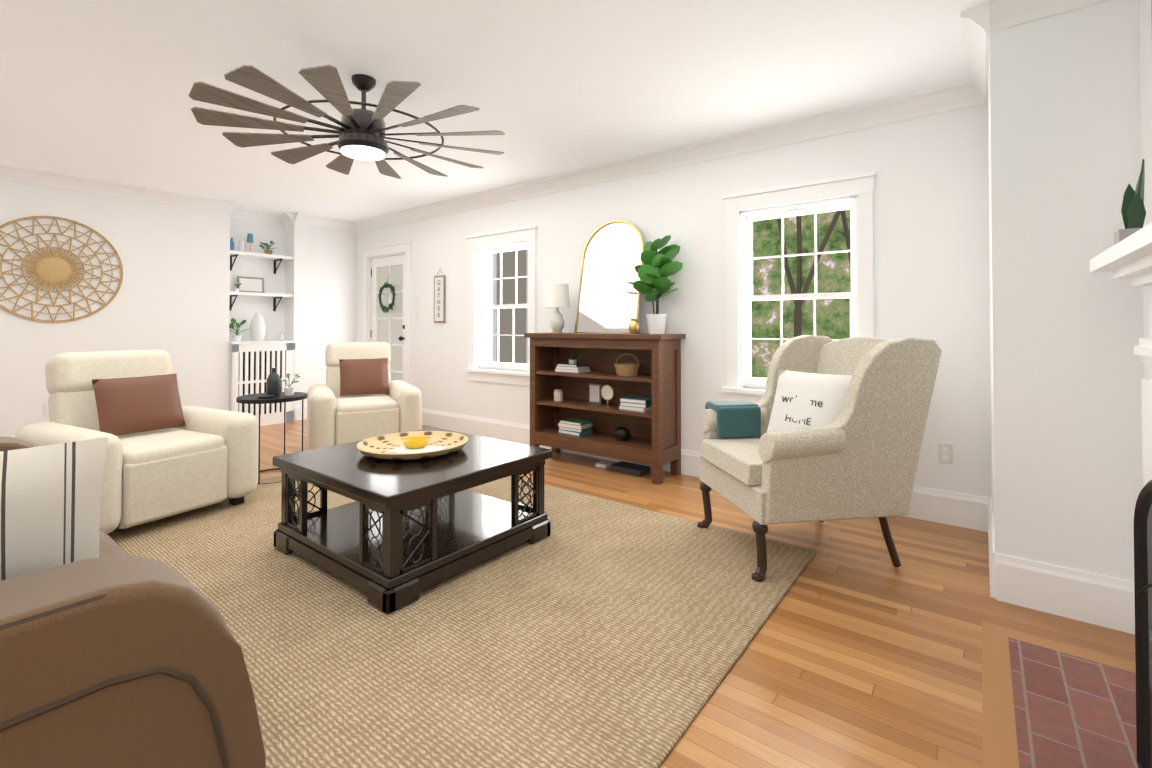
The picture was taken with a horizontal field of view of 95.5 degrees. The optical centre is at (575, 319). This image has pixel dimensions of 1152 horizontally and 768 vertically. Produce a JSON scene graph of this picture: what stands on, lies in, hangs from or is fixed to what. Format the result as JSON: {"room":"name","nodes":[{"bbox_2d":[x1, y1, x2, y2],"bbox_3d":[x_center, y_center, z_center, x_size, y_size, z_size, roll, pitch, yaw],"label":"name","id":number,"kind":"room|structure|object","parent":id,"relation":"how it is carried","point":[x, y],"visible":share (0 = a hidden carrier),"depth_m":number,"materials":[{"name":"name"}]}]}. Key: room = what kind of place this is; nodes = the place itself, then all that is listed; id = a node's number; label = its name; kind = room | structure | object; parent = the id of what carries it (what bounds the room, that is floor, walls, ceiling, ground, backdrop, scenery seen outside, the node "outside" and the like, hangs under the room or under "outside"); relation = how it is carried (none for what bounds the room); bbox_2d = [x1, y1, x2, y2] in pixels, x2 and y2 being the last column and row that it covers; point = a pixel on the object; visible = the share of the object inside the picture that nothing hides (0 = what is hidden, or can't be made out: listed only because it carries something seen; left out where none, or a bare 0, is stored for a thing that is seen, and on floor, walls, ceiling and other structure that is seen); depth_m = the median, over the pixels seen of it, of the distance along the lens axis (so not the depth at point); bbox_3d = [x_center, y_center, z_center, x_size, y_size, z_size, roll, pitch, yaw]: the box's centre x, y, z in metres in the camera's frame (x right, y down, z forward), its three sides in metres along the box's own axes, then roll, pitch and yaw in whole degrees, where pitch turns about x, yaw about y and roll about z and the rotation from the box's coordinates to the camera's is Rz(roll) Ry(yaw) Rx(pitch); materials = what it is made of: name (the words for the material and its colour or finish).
{"room":"living room","nodes":[
{"label":"living room","id":0,"kind":"room"},
{"bbox_2d":[0,0,988,220],"bbox_3d":[-1.636,-1.419,2.922,8.000,0.150,5.400,-1,-1,38],"label":"ceiling","id":1,"kind":"structure","parent":0,"point":[99,89],"depth_m":2.89,"materials":[{"name":"white paint"}]},
{"bbox_2d":[189,64,504,178],"bbox_3d":[-1.187,-1.134,2.926,1.580,0.420,1.564,0,-1,30],"label":"ceiling fan","id":2,"kind":"object","parent":1,"relation":"hanging from","point":[360,134],"visible":1,"depth_m":2.72,"materials":[{"name":"brown wood"}]},
{"bbox_2d":[0,0,1151,581],"bbox_3d":[-1.636,-0.079,2.905,8.000,2.530,5.400,-1,-1,38],"label":"wall","id":3,"kind":"structure","parent":0,"point":[998,220],"depth_m":3.14,"materials":[{"name":"white paint"}]},
{"bbox_2d":[0,216,122,322],"bbox_3d":[-4.704,-0.450,4.716,0.019,0.961,0.961,-1,-1,38],"label":"wall art","id":4,"kind":"object","parent":3,"relation":"attached to","point":[51,269],"visible":1,"depth_m":4.72,"materials":[{"name":"brown wicker"}]},
{"bbox_2d":[0,162,247,215],"bbox_3d":[-4.795,-1.260,4.557,0.100,0.125,3.380,-1,-1,38],"label":"crown molding","id":5,"kind":"structure","parent":3,"relation":"attached to","point":[10,172],"depth_m":5.02,"materials":[{"name":"white paint"}]},
{"bbox_2d":[230,208,289,225],"bbox_3d":[-3.800,-1.238,6.234,0.120,0.125,0.690,-1,-1,38],"label":"crown molding","id":6,"kind":"structure","parent":3,"relation":"attached to","point":[255,215],"depth_m":6.30,"materials":[{"name":"white paint"}]},
{"bbox_2d":[229,233,292,341],"bbox_3d":[-3.744,-0.376,6.136,0.315,1.257,0.750,-1,-1,38],"label":"niche shelf","id":7,"kind":"object","parent":3,"relation":"attached to","point":[249,286],"visible":0.94,"depth_m":6.10,"materials":[{"name":"white paint"}]},
{"bbox_2d":[229,340,295,425],"bbox_3d":[-3.717,0.741,6.144,0.321,0.975,0.678,-1,-1,38],"label":"radiator cover","id":8,"kind":"object","parent":3,"relation":"in","point":[252,364],"visible":0.65,"depth_m":6.09,"materials":[{"name":"white paint"}]},
{"bbox_2d":[295,404,306,420],"bbox_3d":[-3.184,1.140,6.674,0.018,0.190,0.810,-1,-1,38],"label":"baseboard","id":9,"kind":"structure","parent":3,"relation":"attached to","point":[298,408],"depth_m":6.41,"materials":[{"name":"white paint"}]},
{"bbox_2d":[284,212,351,231],"bbox_3d":[-3.212,-1.233,6.601,0.100,0.125,0.810,-1,-1,38],"label":"crown molding","id":10,"kind":"structure","parent":3,"relation":"attached to","point":[289,218],"depth_m":6.56,"materials":[{"name":"white paint"}]},
{"bbox_2d":[360,240,412,384],"bbox_3d":[-2.325,0.148,6.659,1.090,2.175,0.302,-1,-1,38],"label":"door","id":11,"kind":"structure","parent":3,"relation":"attached to","point":[386,288],"depth_m":6.60,"materials":[{"name":"white paint"}]},
{"bbox_2d":[416,311,419,320],"bbox_3d":[-1.871,-0.041,6.179,0.070,0.114,0.011,-1,-1,38],"label":"light switch","id":12,"kind":"object","parent":3,"relation":"attached to","point":[417,312],"depth_m":6.17,"materials":[{"name":"white plastic"}]},
{"bbox_2d":[416,297,419,306],"bbox_3d":[-1.871,-0.211,6.181,0.070,0.114,0.011,-1,-1,38],"label":"light switch","id":13,"kind":"object","parent":3,"relation":"attached to","point":[417,298],"depth_m":6.17,"materials":[{"name":"white plastic"}]},
{"bbox_2d":[434,269,445,322],"bbox_3d":[-1.543,-0.269,5.919,0.190,0.609,0.024,-1,-1,38],"label":"gather sign","id":14,"kind":"object","parent":3,"relation":"attached to","point":[439,298],"visible":0.98,"depth_m":5.90,"materials":[{"name":"beige wood"}]},
{"bbox_2d":[464,225,537,385],"bbox_3d":[-0.718,-0.127,5.382,1.010,1.540,0.260,-1,-1,38],"label":"window","id":15,"kind":"structure","parent":3,"relation":"in","point":[482,246],"depth_m":5.44,"materials":[{"name":"white paint"}]},
{"bbox_2d":[352,81,987,232],"bbox_3d":[-0.340,-1.255,4.953,6.660,0.125,0.100,-1,-1,38],"label":"crown molding","id":16,"kind":"structure","parent":3,"relation":"attached to","point":[944,98],"depth_m":3.87,"materials":[{"name":"white paint"}]},
{"bbox_2d":[422,408,984,531],"bbox_3d":[0.171,1.113,4.578,5.430,0.190,0.018,-1,-1,38],"label":"baseboard","id":17,"kind":"structure","parent":3,"relation":"attached to","point":[963,510],"depth_m":4.00,"materials":[{"name":"white paint"}]},
{"bbox_2d":[722,171,876,403],"bbox_3d":[1.540,-0.149,3.634,1.000,1.540,0.260,-1,-1,38],"label":"window","id":18,"kind":"structure","parent":3,"relation":"in","point":[853,193],"depth_m":3.66,"materials":[{"name":"white paint"}]},
{"bbox_2d":[938,443,952,463],"bbox_3d":[2.156,0.781,3.053,0.070,0.115,0.008,-1,-1,38],"label":"outlet","id":19,"kind":"object","parent":3,"relation":"attached to","point":[945,452],"depth_m":3.05,"materials":[{"name":"white plastic"}]},
{"bbox_2d":[960,5,995,103],"bbox_3d":[1.947,-1.286,2.550,0.100,0.125,0.900,-1,-1,38],"label":"crown molding","id":20,"kind":"structure","parent":3,"relation":"attached to","point":[978,28],"depth_m":2.51,"materials":[{"name":"white paint"}]},
{"bbox_2d":[985,497,996,599],"bbox_3d":[2.023,1.087,2.550,0.018,0.190,0.878,-1,-1,38],"label":"baseboard","id":21,"kind":"structure","parent":3,"relation":"attached to","point":[989,528],"depth_m":2.32,"materials":[{"name":"white paint"}]},
{"bbox_2d":[988,0,1103,30],"bbox_3d":[1.876,-1.292,2.099,0.300,0.125,0.100,-1,-1,38],"label":"crown molding","id":22,"kind":"structure","parent":3,"relation":"attached to","point":[1005,13],"depth_m":2.14,"materials":[{"name":"white paint"}]},
{"bbox_2d":[997,553,1134,634],"bbox_3d":[1.953,1.080,2.061,0.410,0.190,0.018,-1,-1,38],"label":"baseboard","id":23,"kind":"structure","parent":3,"relation":"attached to","point":[1081,596],"depth_m":2.06,"materials":[{"name":"white paint"}]},
{"bbox_2d":[1090,159,1151,486],"bbox_3d":[1.389,0.316,0.811,0.580,1.686,2.220,-1,-1,38],"label":"fireplace mantel","id":24,"kind":"structure","parent":3,"relation":"attached to","point":[1128,255],"depth_m":1.66,"materials":[{"name":"white paint"}]},
{"bbox_2d":[1114,159,1145,244],"bbox_3d":[1.810,-0.366,1.698,0.080,0.300,0.090,-1,-1,38],"label":"mantel plant","id":25,"kind":"object","parent":24,"relation":"on","point":[1133,211],"depth_m":1.68,"materials":[{"name":"green plant"}]},
{"bbox_2d":[1133,582,1134,623],"bbox_3d":[1.994,1.077,1.793,0.018,0.190,0.310,-1,-1,38],"label":"baseboard","id":26,"kind":"structure","parent":3,"relation":"attached to","point":[1133,582],"depth_m":1.95,"materials":[{"name":"white paint"}]},
{"bbox_2d":[258,419,1134,767],"bbox_3d":[-1.636,1.236,2.888,8.000,0.100,5.400,-1,-1,38],"label":"floor","id":27,"kind":"structure","parent":0,"point":[860,651],"depth_m":1.91,"materials":[{"name":"brown wood"}]},
{"bbox_2d":[236,368,307,483],"bbox_3d":[-2.309,0.786,3.984,0.470,0.823,0.470,-1,-1,38],"label":"side table","id":28,"kind":"object","parent":27,"relation":"on","point":[273,394],"visible":0.85,"depth_m":3.99,"materials":[{"name":"black metal"}]},
{"bbox_2d":[307,342,421,449],"bbox_3d":[-2.030,0.718,4.981,0.930,0.989,0.981,0,-1,-28],"label":"recliner","id":29,"kind":"object","parent":27,"relation":"on","point":[359,395],"visible":0.92,"depth_m":4.72,"materials":[{"name":"beige fabric"}]},
{"bbox_2d":[339,358,389,395],"bbox_3d":[-2.033,0.549,5.032,0.440,0.360,0.130,0,-21,-28],"label":"pillow","id":30,"kind":"object","parent":29,"relation":"on","point":[357,376],"depth_m":4.98,"materials":[{"name":"brown leather"}]},
{"bbox_2d":[107,475,815,767],"bbox_3d":[-1.042,1.176,2.650,3.570,0.011,2.770,-1,-1,38],"label":"rug","id":31,"kind":"object","parent":27,"relation":"on","point":[590,631],"visible":0.48,"depth_m":1.93,"materials":[{"name":"carpet"}]},
{"bbox_2d":[0,437,265,767],"bbox_3d":[-1.868,0.699,1.450,2.236,0.910,1.030,-1,-1,38],"label":"sofa","id":32,"kind":"object","parent":31,"relation":"on","point":[113,654],"visible":1,"depth_m":1.01,"materials":[{"name":"brown leather"}]},
{"bbox_2d":[15,349,258,533],"bbox_3d":[-2.677,0.689,3.216,0.981,0.977,0.930,0,-1,28],"label":"recliner","id":33,"kind":"object","parent":31,"relation":"on","point":[167,454],"visible":0.83,"depth_m":3.12,"materials":[{"name":"beige fabric"}]},
{"bbox_2d":[92,374,185,435],"bbox_3d":[-2.707,0.526,3.257,0.130,0.360,0.440,-23,-11,26],"label":"pillow","id":34,"kind":"object","parent":33,"relation":"on","point":[130,405],"depth_m":3.20,"materials":[{"name":"brown leather"}]},
{"bbox_2d":[273,427,552,613],"bbox_3d":[-0.842,0.906,2.758,1.040,0.530,1.000,-1,-1,38],"label":"coffee table","id":35,"kind":"object","parent":31,"relation":"on","point":[409,524],"visible":1,"depth_m":2.52,"materials":[{"name":"brown wood"}]},
{"bbox_2d":[357,431,467,459],"bbox_3d":[-0.869,0.678,2.807,0.570,0.052,0.570,-1,-1,38],"label":"tray","id":36,"kind":"object","parent":35,"relation":"on","point":[412,445],"depth_m":2.79,"materials":[{"name":"beige ceramic"}]},
{"bbox_2d":[387,436,446,453],"bbox_3d":[-0.837,0.666,2.765,0.291,0.050,0.259,-1,-1,38],"label":"bowl","id":37,"kind":"object","parent":36,"relation":"on","point":[414,444],"depth_m":2.78,"materials":[{"name":"yellow ceramic"}]},
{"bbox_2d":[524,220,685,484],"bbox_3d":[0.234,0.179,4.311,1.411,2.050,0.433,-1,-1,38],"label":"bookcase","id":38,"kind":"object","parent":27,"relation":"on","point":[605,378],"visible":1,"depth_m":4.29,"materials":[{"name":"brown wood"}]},
{"bbox_2d":[574,220,643,333],"bbox_3d":[0.283,-0.362,4.374,0.625,0.967,0.186,-1,-1,38],"label":"mirror","id":39,"kind":"object","parent":38,"relation":"on","point":[608,300],"depth_m":4.37,"materials":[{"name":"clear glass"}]},
{"bbox_2d":[697,335,941,580],"bbox_3d":[1.193,0.634,2.746,0.930,1.091,0.856,0,-1,-9],"label":"wingback chair","id":40,"kind":"object","parent":27,"relation":"on","point":[825,428],"visible":1,"depth_m":2.40,"materials":[{"name":"beige fabric"}]},
{"bbox_2d":[705,400,760,437],"bbox_3d":[0.905,0.622,3.029,0.260,0.280,0.205,0,-1,-9],"label":"throw","id":41,"kind":"object","parent":40,"relation":"on","point":[730,419],"depth_m":2.94,"materials":[{"name":"teal fabric"}]},
{"bbox_2d":[767,369,851,432],"bbox_3d":[1.170,0.467,2.646,0.140,0.420,0.420,24,-13,-31],"label":"pillow","id":42,"kind":"object","parent":40,"relation":"on","point":[802,400],"depth_m":2.60,"materials":[{"name":"white fabric"}]},
{"bbox_2d":[982,621,1137,767],"bbox_3d":[1.102,1.159,1.022,0.484,0.006,2.170,-1,-1,38],"label":"hearth","id":43,"kind":"object","parent":27,"relation":"on","point":[1047,703],"visible":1,"depth_m":1.58,"materials":[{"name":"brick"}]},
{"bbox_2d":[1134,480,1151,767],"bbox_3d":[1.173,0.738,0.985,0.140,0.830,0.921,-1,-1,38],"label":"fire screen","id":44,"kind":"object","parent":43,"relation":"on","point":[1143,573],"visible":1,"depth_m":1.30,"materials":[{"name":"black metal"}]},
{"label":"outside","id":45,"kind":"structure","parent":0,"visible":0},
{"bbox_2d":[751,209,850,377],"bbox_3d":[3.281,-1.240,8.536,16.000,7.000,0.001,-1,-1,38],"label":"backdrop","id":46,"kind":"structure","parent":45,"point":[833,314],"depth_m":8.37,"materials":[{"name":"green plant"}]},
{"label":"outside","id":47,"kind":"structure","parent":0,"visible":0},
{"bbox_2d":[493,210,850,363],"bbox_3d":[1.045,-2.010,8.239,10.840,7.535,3.576,-1,-1,38],"label":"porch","id":48,"kind":"object","parent":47,"point":[505,318],"visible":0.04,"depth_m":8.75,"materials":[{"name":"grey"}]}
]}

